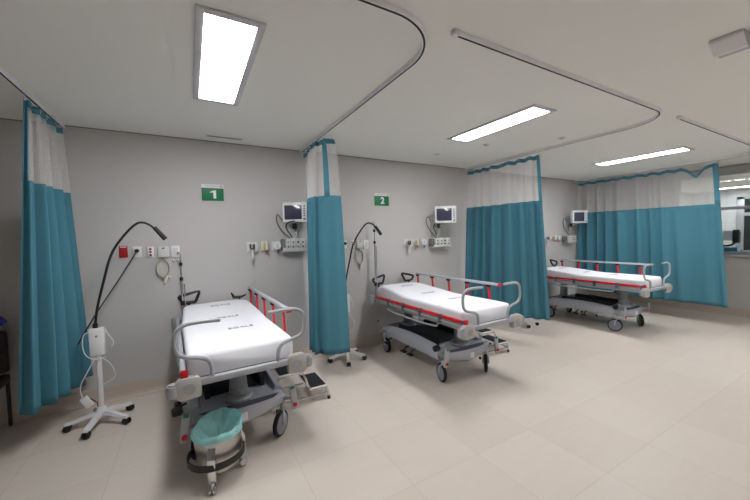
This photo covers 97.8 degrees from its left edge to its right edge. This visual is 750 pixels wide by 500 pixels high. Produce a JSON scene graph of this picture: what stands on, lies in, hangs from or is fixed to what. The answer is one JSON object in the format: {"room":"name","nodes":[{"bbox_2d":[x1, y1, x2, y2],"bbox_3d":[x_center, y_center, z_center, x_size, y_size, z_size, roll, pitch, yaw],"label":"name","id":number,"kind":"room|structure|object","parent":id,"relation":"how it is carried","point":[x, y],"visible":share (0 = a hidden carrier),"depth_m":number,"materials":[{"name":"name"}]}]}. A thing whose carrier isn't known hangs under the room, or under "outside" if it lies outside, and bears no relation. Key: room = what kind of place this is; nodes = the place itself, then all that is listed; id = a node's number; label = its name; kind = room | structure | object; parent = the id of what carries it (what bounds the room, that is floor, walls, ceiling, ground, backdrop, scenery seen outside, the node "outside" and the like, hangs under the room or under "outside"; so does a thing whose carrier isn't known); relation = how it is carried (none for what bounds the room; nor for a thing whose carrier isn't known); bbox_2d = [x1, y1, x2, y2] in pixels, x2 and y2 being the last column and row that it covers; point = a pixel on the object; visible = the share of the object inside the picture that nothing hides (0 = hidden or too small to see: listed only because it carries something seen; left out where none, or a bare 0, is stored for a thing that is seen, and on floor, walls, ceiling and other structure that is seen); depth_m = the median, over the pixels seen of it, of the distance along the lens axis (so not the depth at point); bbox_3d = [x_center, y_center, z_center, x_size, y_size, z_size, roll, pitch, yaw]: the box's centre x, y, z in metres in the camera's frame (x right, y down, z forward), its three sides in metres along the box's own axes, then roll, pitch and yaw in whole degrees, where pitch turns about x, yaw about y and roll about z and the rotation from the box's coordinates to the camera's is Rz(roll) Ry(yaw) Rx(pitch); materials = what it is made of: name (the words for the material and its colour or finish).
{"room":"hospital room","nodes":[
{"label":"hospital room","id":0,"kind":"room"},
{"bbox_2d":[0,119,691,407],"bbox_3d":[2.725,-0.095,6.571,18.000,2.822,0.120,-3,3,-29],"label":"wall","id":1,"kind":"structure","parent":0,"point":[117,181],"depth_m":3.86,"materials":[{"name":"paint"}]},
{"bbox_2d":[119,246,127,257],"bbox_3d":[-2.656,0.019,3.454,0.072,0.126,0.016,-3,3,-29],"label":"socket","id":2,"kind":"object","parent":1,"relation":"attached to","point":[123,250],"visible":1,"depth_m":3.45,"materials":[{"name":"red plastic"}]},
{"bbox_2d":[132,246,141,257],"bbox_3d":[-2.546,0.022,3.497,0.078,0.118,0.050,-3,3,-29],"label":"power socket","id":3,"kind":"object","parent":1,"relation":"attached to","point":[137,248],"visible":0.95,"depth_m":3.51,"materials":[{"name":"white plastic"}]},
{"bbox_2d":[77,251,136,344],"bbox_3d":[-2.606,0.438,3.223,0.043,0.827,0.580,0,3,19],"label":"cable","id":4,"kind":"object","parent":3,"relation":"attached to","point":[136,251],"visible":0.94,"depth_m":3.19,"materials":[{"name":"black plastic"}]},
{"bbox_2d":[147,247,153,256],"bbox_3d":[-2.450,0.022,3.569,0.060,0.115,0.018,-3,3,-29],"label":"switch plate","id":5,"kind":"object","parent":1,"relation":"attached to","point":[150,250],"visible":1,"depth_m":3.56,"materials":[{"name":"white plastic"}]},
{"bbox_2d":[156,247,170,285],"bbox_3d":[-2.342,0.183,3.622,0.134,0.437,0.042,-3,3,-29],"label":"nurse call","id":6,"kind":"object","parent":1,"relation":"attached to","point":[162,251],"visible":1,"depth_m":3.61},
{"bbox_2d":[171,246,179,256],"bbox_3d":[-2.248,0.017,3.685,0.082,0.129,0.016,-3,3,-29],"label":"blank plate","id":7,"kind":"object","parent":1,"relation":"attached to","point":[174,249],"visible":1,"depth_m":3.68,"materials":[{"name":"white plastic"}]},
{"bbox_2d":[201,184,223,200],"bbox_3d":[-1.912,-0.677,3.856,0.233,0.190,0.011,-3,3,-29],"label":"sign","id":8,"kind":"object","parent":1,"relation":"attached to","point":[210,192],"visible":1,"depth_m":3.85,"materials":[{"name":"green plastic"}]},
{"bbox_2d":[246,242,257,264],"bbox_3d":[-1.512,0.045,4.052,0.130,0.287,0.102,-3,3,-29],"label":"outlet","id":9,"kind":"object","parent":1,"relation":"attached to","point":[252,247],"visible":1,"depth_m":4.05,"materials":[{"name":"white plastic"}]},
{"bbox_2d":[246,242,254,251],"bbox_3d":[-1.548,-0.039,4.077,0.100,0.120,0.018,-3,3,-29],"label":"outlet plate","id":10,"kind":"object","parent":9,"relation":"attached to","point":[247,243],"depth_m":4.06,"materials":[{"name":"white plastic"}]},
{"bbox_2d":[260,241,268,252],"bbox_3d":[-1.386,-0.038,4.126,0.100,0.145,0.093,-3,3,-29],"label":"outlet","id":11,"kind":"object","parent":1,"relation":"attached to","point":[264,246],"visible":1,"depth_m":4.10,"materials":[{"name":"white plastic"}]},
{"bbox_2d":[272,241,280,252],"bbox_3d":[-1.263,-0.039,4.197,0.103,0.145,0.091,-3,3,-29],"label":"outlet","id":12,"kind":"object","parent":1,"relation":"attached to","point":[276,245],"visible":1,"depth_m":4.17,"materials":[{"name":"white plastic"}]},
{"bbox_2d":[276,202,306,237],"bbox_3d":[-1.052,-0.333,4.199,0.400,0.546,0.280,-3,3,-29],"label":"monitor","id":13,"kind":"object","parent":1,"relation":"attached to","point":[290,226],"depth_m":4.15,"materials":[{"name":"white plastic"}]},
{"bbox_2d":[280,238,305,251],"bbox_3d":[-1.063,-0.068,4.271,0.312,0.172,0.157,-3,3,-29],"label":"panel","id":14,"kind":"object","parent":1,"relation":"attached to","point":[287,244],"visible":1,"depth_m":4.23,"materials":[{"name":"white plastic"}]},
{"bbox_2d":[281,247,305,251],"bbox_3d":[-1.066,-0.008,4.291,0.303,0.052,0.123,-3,3,-29],"label":"shelf","id":15,"kind":"object","parent":14,"relation":"attached to","point":[285,249],"depth_m":4.23,"materials":[{"name":"white plastic"}]},
{"bbox_2d":[0,292,600,425],"bbox_3d":[0.361,1.358,5.181,12.200,0.152,0.050,-3,3,-29],"label":"baseboard","id":16,"kind":"structure","parent":1,"relation":"attached to","point":[72,402],"depth_m":3.48,"materials":[{"name":"plastic"}]},
{"bbox_2d":[0,118,601,183],"bbox_3d":[0.286,-1.381,5.080,12.200,0.009,0.006,-3,3,-29],"label":"trim","id":17,"kind":"structure","parent":1,"relation":"attached to","point":[0,118],"depth_m":3.94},
{"bbox_2d":[356,241,363,267],"bbox_3d":[-0.227,0.081,4.814,0.134,0.437,0.042,-3,3,-29],"label":"nurse call","id":18,"kind":"object","parent":1,"relation":"attached to","point":[359,244],"visible":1,"depth_m":4.80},
{"bbox_2d":[363,240,368,248],"bbox_3d":[-0.133,-0.085,4.877,0.082,0.129,0.016,-3,3,-29],"label":"blank plate","id":19,"kind":"object","parent":1,"relation":"attached to","point":[365,242],"visible":1,"depth_m":4.87,"materials":[{"name":"white plastic"}]},
{"bbox_2d":[374,193,388,205],"bbox_3d":[0.104,-0.770,4.993,0.255,0.188,0.011,-3,3,-29],"label":"sign","id":20,"kind":"object","parent":1,"relation":"attached to","point":[380,199],"visible":1,"depth_m":4.99,"materials":[{"name":"green plastic"}]},
{"bbox_2d":[404,239,411,256],"bbox_3d":[0.542,-0.030,5.211,0.130,0.287,0.102,-3,3,-29],"label":"outlet","id":21,"kind":"object","parent":1,"relation":"attached to","point":[407,242],"visible":1,"depth_m":5.21,"materials":[{"name":"white plastic"}]},
{"bbox_2d":[404,239,408,246],"bbox_3d":[0.506,-0.114,5.237,0.100,0.120,0.018,-3,3,-29],"label":"outlet plate","id":22,"kind":"object","parent":21,"relation":"attached to","point":[405,240],"depth_m":5.22,"materials":[{"name":"white plastic"}]},
{"bbox_2d":[412,239,418,247],"bbox_3d":[0.660,-0.112,5.280,0.100,0.145,0.093,-3,3,-29],"label":"outlet","id":23,"kind":"object","parent":1,"relation":"attached to","point":[415,242],"visible":0.96,"depth_m":5.27,"materials":[{"name":"white plastic"}]},
{"bbox_2d":[419,239,426,247],"bbox_3d":[0.787,-0.113,5.353,0.103,0.145,0.091,-3,3,-29],"label":"outlet","id":24,"kind":"object","parent":1,"relation":"attached to","point":[422,242],"visible":0.99,"depth_m":5.34,"materials":[{"name":"white plastic"}]},
{"bbox_2d":[426,216,446,237],"bbox_3d":[0.994,-0.360,5.369,0.301,0.421,0.255,-3,3,-29],"label":"mount","id":25,"kind":"object","parent":1,"relation":"attached to","point":[434,226],"visible":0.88,"depth_m":5.44,"materials":[{"name":"white plastic"}]},
{"bbox_2d":[434,206,456,222],"bbox_3d":[1.133,-0.571,5.273,0.340,0.270,0.128,-1,3,6],"label":"patient monitor","id":26,"kind":"object","parent":25,"relation":"attached to","point":[443,214],"visible":1,"depth_m":5.22,"materials":[{"name":"white plastic"}]},
{"bbox_2d":[428,238,450,246],"bbox_3d":[1.093,-0.128,5.468,0.380,0.150,0.191,-3,3,-29],"label":"rack","id":27,"kind":"object","parent":1,"relation":"attached to","point":[433,242],"visible":1,"depth_m":5.41,"materials":[{"name":"white plastic"}]},
{"bbox_2d":[428,244,450,246],"bbox_3d":[1.089,-0.076,5.491,0.370,0.045,0.150,-3,3,-29],"label":"shelf","id":28,"kind":"object","parent":27,"relation":"attached to","point":[430,245],"depth_m":5.41,"materials":[{"name":"white plastic"}]},
{"bbox_2d":[545,235,548,247],"bbox_3d":[3.676,-0.166,6.978,0.130,0.287,0.102,-3,3,-29],"label":"outlet","id":29,"kind":"object","parent":1,"relation":"attached to","point":[546,236],"visible":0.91,"depth_m":6.96,"materials":[{"name":"white plastic"}]},
{"bbox_2d":[550,235,555,241],"bbox_3d":[3.867,-0.252,7.089,0.100,0.145,0.093,-3,3,-29],"label":"outlet","id":30,"kind":"object","parent":1,"relation":"attached to","point":[551,236],"visible":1,"depth_m":7.09,"materials":[{"name":"white plastic"}]},
{"bbox_2d":[556,235,561,241],"bbox_3d":[4.034,-0.255,7.184,0.103,0.145,0.091,-3,3,-29],"label":"outlet","id":31,"kind":"object","parent":1,"relation":"attached to","point":[558,237],"visible":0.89,"depth_m":7.17,"materials":[{"name":"white plastic"}]},
{"bbox_2d":[561,236,576,242],"bbox_3d":[4.367,-0.246,7.315,0.380,0.150,0.191,-3,3,-29],"label":"rack","id":32,"kind":"object","parent":1,"relation":"attached to","point":[567,239],"visible":0.98,"depth_m":7.25,"materials":[{"name":"white plastic"}]},
{"bbox_2d":[563,210,586,235],"bbox_3d":[4.386,-0.583,7.195,0.416,0.556,0.401,-3,3,-29],"label":"patient monitor","id":33,"kind":"object","parent":1,"relation":"attached to","point":[565,225],"depth_m":7.09,"materials":[{"name":"white plastic"}]},
{"bbox_2d":[347,294,354,332],"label":"lamp","id":34,"kind":"object","parent":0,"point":[348,296],"depth_m":4.39,"materials":[{"name":"white plastic"}]},
{"bbox_2d":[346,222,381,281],"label":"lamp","id":35,"kind":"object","parent":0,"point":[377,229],"depth_m":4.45,"materials":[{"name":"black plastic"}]},
{"bbox_2d":[0,0,749,192],"bbox_3d":[4.688,-1.446,2.974,18.000,0.100,8.200,-3,3,-29],"label":"ceiling","id":36,"kind":"structure","parent":0,"point":[118,65],"depth_m":2.38,"materials":[{"name":"paint"}]},
{"bbox_2d":[0,67,64,127],"bbox_3d":[-2.521,-1.136,1.273,1.648,0.032,3.694,-1,3,8],"label":"track","id":37,"kind":"object","parent":36,"relation":"attached to","point":[4,74],"visible":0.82,"depth_m":2.51,"materials":[{"name":"white metal"}]},
{"bbox_2d":[18,94,92,416],"bbox_3d":[-2.806,0.048,2.861,0.204,2.462,0.802,-2,3,-16],"label":"curtain","id":38,"kind":"object","parent":37,"relation":"hanging from","point":[52,363],"visible":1,"depth_m":2.69,"materials":[{"name":"teal fabric"}]},
{"bbox_2d":[205,134,243,140],"bbox_3d":[-1.702,-1.274,3.705,0.400,0.008,0.080,-3,3,-29],"label":"ceiling vent","id":39,"kind":"object","parent":36,"relation":"in","point":[206,135],"visible":1,"depth_m":3.69,"materials":[{"name":"metal"}]},
{"bbox_2d":[193,3,266,105],"bbox_3d":[-1.030,-1.221,2.208,0.339,0.014,1.220,-3,3,-29],"label":"recessed light","id":40,"kind":"object","parent":36,"relation":"in","point":[226,45],"visible":1,"depth_m":2.02,"materials":[{"name":"paint"}]},
{"bbox_2d":[199,13,256,102],"bbox_3d":[-1.030,-1.223,2.208,0.255,0.007,1.136,-3,3,-29],"label":"diffuser","id":41,"kind":"object","parent":40,"relation":"attached to","point":[226,45],"depth_m":2.04,"materials":[{"name":"white plastic"}]},
{"bbox_2d":[299,0,426,152],"bbox_3d":[-0.453,-1.236,2.441,1.646,0.032,3.691,-1,3,8],"label":"track","id":42,"kind":"object","parent":36,"relation":"attached to","point":[380,4],"visible":0.98,"depth_m":2.08,"materials":[{"name":"white metal"}]},
{"bbox_2d":[302,136,349,354],"bbox_3d":[-0.691,-0.053,4.015,0.377,2.462,0.857,-3,3,-29],"label":"curtain","id":43,"kind":"object","parent":42,"relation":"hanging from","point":[328,303],"visible":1,"depth_m":3.72,"materials":[{"name":"teal fabric"}]},
{"bbox_2d":[447,104,556,142],"bbox_3d":[1.299,-1.334,3.532,0.330,0.014,1.160,-3,3,-29],"label":"recessed light","id":44,"kind":"object","parent":36,"relation":"in","point":[534,111],"visible":1,"depth_m":3.41,"materials":[{"name":"glowing white plastic diffuser"},{"name":"grey painted metal"}]},
{"bbox_2d":[451,28,660,170],"bbox_3d":[1.940,-1.342,3.575,1.931,0.032,4.185,-1,3,16],"label":"track","id":45,"kind":"object","parent":36,"relation":"attached to","point":[455,33],"visible":1,"depth_m":2.47,"materials":[{"name":"white metal"}]},
{"bbox_2d":[465,154,549,319],"bbox_3d":[2.067,-0.174,5.299,0.377,2.462,1.370,-3,3,-37],"label":"curtain","id":46,"kind":"object","parent":45,"relation":"hanging from","point":[505,243],"visible":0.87,"depth_m":5.14,"materials":[{"name":"teal fabric"}]},
{"bbox_2d":[592,146,694,165],"bbox_3d":[4.208,-1.476,5.218,0.330,0.014,1.240,-3,3,-29],"label":"recessed light","id":47,"kind":"object","parent":36,"relation":"in","point":[685,148],"visible":1,"depth_m":5.12,"materials":[{"name":"white plastic"},{"name":"metal"}]},
{"bbox_2d":[574,115,749,181],"bbox_3d":[4.783,-1.476,5.101,2.012,0.032,4.454,0,3,20],"label":"track","id":48,"kind":"object","parent":36,"relation":"attached to","point":[679,117],"visible":1,"depth_m":4.48,"materials":[{"name":"white metal"}]},
{"bbox_2d":[577,162,727,307],"bbox_3d":[5.240,-0.299,6.450,0.161,2.462,2.448,-3,3,-29],"label":"curtain","id":49,"kind":"object","parent":48,"relation":"hanging from","point":[688,237],"visible":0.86,"depth_m":6.12,"materials":[{"name":"teal fabric"}]},
{"bbox_2d":[709,29,749,57],"bbox_3d":[2.226,-1.257,2.030,0.284,0.080,0.150,-3,3,-29],"label":"emergency light","id":50,"kind":"object","parent":36,"relation":"attached to","point":[738,41],"visible":1,"depth_m":1.98,"materials":[{"name":"grey paint"}]},
{"bbox_2d":[720,185,749,188],"bbox_3d":[10.430,-1.805,9.368,0.300,0.014,1.000,-3,3,-29],"label":"recessed light","id":51,"kind":"object","parent":36,"relation":"in","point":[747,185],"visible":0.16,"depth_m":9.43,"materials":[{"name":"plastic"}]},
{"bbox_2d":[0,301,749,499],"bbox_3d":[4.757,1.472,3.102,18.000,0.100,8.200,-3,3,-29],"label":"floor","id":52,"kind":"structure","parent":0,"point":[576,407],"depth_m":2.79,"materials":[{"name":"tile"}]},
{"bbox_2d":[0,316,12,425],"bbox_3d":[-3.447,1.115,2.682,0.518,1.036,0.500,-3,3,-29],"label":"chair","id":53,"kind":"object","parent":52,"relation":"on","point":[4,354],"visible":1,"depth_m":2.96,"materials":[{"name":"grey plastic"}]},
{"bbox_2d":[0,316,6,325],"bbox_3d":[-3.540,0.667,2.828,0.498,0.149,0.117,-3,3,-29],"label":"cushion","id":54,"kind":"object","parent":53,"relation":"on","point":[2,321],"depth_m":2.93,"materials":[{"name":"blue fabric"}]},
{"bbox_2d":[62,221,166,439],"bbox_3d":[-2.464,0.663,3.097,0.506,1.857,0.800,1,3,38],"label":"lamp","id":55,"kind":"object","parent":52,"relation":"on","point":[97,338],"visible":1,"depth_m":2.98,"materials":[{"name":"white plastic"}]},
{"bbox_2d":[186,407,247,494],"bbox_3d":[-1.114,1.389,2.299,0.369,0.412,0.369,-1,3,16],"label":"bucket","id":56,"kind":"object","parent":52,"relation":"on","point":[217,437],"visible":1,"depth_m":2.22,"materials":[{"name":"metal"}]},
{"bbox_2d":[166,252,311,459],"bbox_3d":[-1.410,0.798,3.125,0.976,1.535,1.940,-3,3,-32],"label":"stretcher","id":57,"kind":"object","parent":52,"relation":"on","point":[224,351],"visible":0.95,"depth_m":2.60,"materials":[{"name":"white metal"}]},
{"bbox_2d":[202,365,264,399],"bbox_3d":[-1.406,1.177,3.148,0.480,0.085,0.800,-3,3,-32],"label":"tray","id":58,"kind":"object","parent":57,"relation":"on","point":[211,391],"depth_m":2.89,"materials":[{"name":"black plastic"}]},
{"bbox_2d":[270,366,329,412],"bbox_3d":[-0.788,1.360,3.389,0.552,0.359,0.362,-3,3,-29],"label":"step stool","id":59,"kind":"object","parent":52,"relation":"on","point":[312,381],"visible":0.65,"depth_m":3.32,"materials":[{"name":"silver metal"}]},
{"bbox_2d":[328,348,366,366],"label":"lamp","id":60,"kind":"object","parent":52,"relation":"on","point":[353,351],"depth_m":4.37,"materials":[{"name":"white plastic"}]},
{"bbox_2d":[368,222,524,381],"bbox_3d":[0.756,0.529,4.197,0.976,1.875,1.940,-3,3,-30],"label":"stretcher","id":61,"kind":"object","parent":52,"relation":"on","point":[447,329],"visible":1,"depth_m":3.89,"materials":[{"name":"white metal"}]},
{"bbox_2d":[399,319,453,344],"bbox_3d":[0.740,1.074,4.341,0.480,0.085,0.800,-3,3,-30],"label":"tray","id":62,"kind":"object","parent":61,"relation":"on","point":[441,334],"depth_m":4.32,"materials":[{"name":"black plastic"}]},
{"bbox_2d":[475,328,508,358],"bbox_3d":[1.550,1.252,4.592,0.552,0.359,0.362,-3,3,-26],"label":"step stool","id":63,"kind":"object","parent":52,"relation":"on","point":[488,338],"visible":0.59,"depth_m":4.53,"materials":[{"name":"silver metal"}]},
{"bbox_2d":[509,318,538,327],"bbox_3d":[2.509,0.424,5.855,0.800,1.857,0.506,-1,3,-2],"label":"lamp","id":64,"kind":"object","parent":52,"relation":"on","point":[526,319],"visible":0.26,"depth_m":5.82,"materials":[{"name":"white plastic"}]},
{"bbox_2d":[547,259,672,330],"bbox_3d":[4.006,0.545,5.984,0.976,1.535,1.940,-3,3,-28],"label":"stretcher","id":65,"kind":"object","parent":52,"relation":"on","point":[643,284],"visible":0.91,"depth_m":5.64,"materials":[{"name":"white metal"}]},
{"bbox_2d":[562,293,617,305],"bbox_3d":[3.987,0.923,6.051,0.480,0.085,0.800,-3,3,-28],"label":"tray","id":66,"kind":"object","parent":65,"relation":"on","point":[596,299],"depth_m":6.04,"materials":[{"name":"black plastic"}]},
{"bbox_2d":[601,174,749,308],"bbox_3d":[7.056,-0.160,5.731,0.120,2.822,5.600,-3,3,-29],"label":"wall","id":67,"kind":"structure","parent":0,"point":[737,269],"depth_m":6.26,"materials":[{"name":"paint"}]},
{"bbox_2d":[601,292,749,317],"bbox_3d":[7.604,1.209,4.703,0.050,0.152,8.000,-3,3,-29],"label":"baseboard","id":68,"kind":"structure","parent":67,"relation":"attached to","point":[740,312],"depth_m":6.73,"materials":[{"name":"plastic"}]},
{"bbox_2d":[602,163,749,183],"bbox_3d":[7.559,-1.530,4.594,0.006,0.009,8.000,-3,3,-29],"label":"trim","id":69,"kind":"structure","parent":67,"relation":"attached to","point":[747,163],"depth_m":6.63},
{"bbox_2d":[677,168,749,256],"bbox_3d":[7.392,-0.659,5.072,0.220,1.620,4.210,-3,3,-29],"label":"window","id":70,"kind":"structure","parent":67,"relation":"in","point":[745,170],"depth_m":6.16,"materials":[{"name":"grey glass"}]},
{"bbox_2d":[724,247,739,250],"bbox_3d":[6.875,0.008,6.392,0.200,0.133,0.320,-3,3,-29],"label":"glove box","id":71,"kind":"object","parent":70,"relation":"on","point":[725,248],"visible":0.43,"depth_m":6.27,"materials":[{"name":"blue cardboard"}]},
{"bbox_2d":[723,230,740,246],"bbox_3d":[6.889,-0.228,6.378,0.129,0.333,0.315,-3,3,-29],"label":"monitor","id":72,"kind":"object","parent":71,"relation":"on","point":[734,235],"visible":0.91,"depth_m":6.29,"materials":[{"name":"black plastic"}]},
{"bbox_2d":[678,164,749,176],"bbox_3d":[7.381,-1.509,5.040,0.120,0.082,4.150,-3,3,-29],"label":"wall","id":73,"kind":"structure","parent":0,"point":[744,165],"depth_m":6.20,"materials":[{"name":"paint"}]},
{"bbox_2d":[692,188,749,246],"bbox_3d":[12.599,-0.367,7.478,0.100,2.822,8.000,-3,3,-29],"label":"wall","id":74,"kind":"structure","parent":0,"point":[728,198],"depth_m":10.17,"materials":[{"name":"white painted plaster"}]},
{"bbox_2d":[736,196,749,251],"bbox_3d":[11.607,-0.722,9.044,0.060,1.720,2.220,-3,3,-29],"label":"window","id":75,"kind":"structure","parent":74,"relation":"in","point":[742,215],"depth_m":9.86,"materials":[{"name":"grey glass"}]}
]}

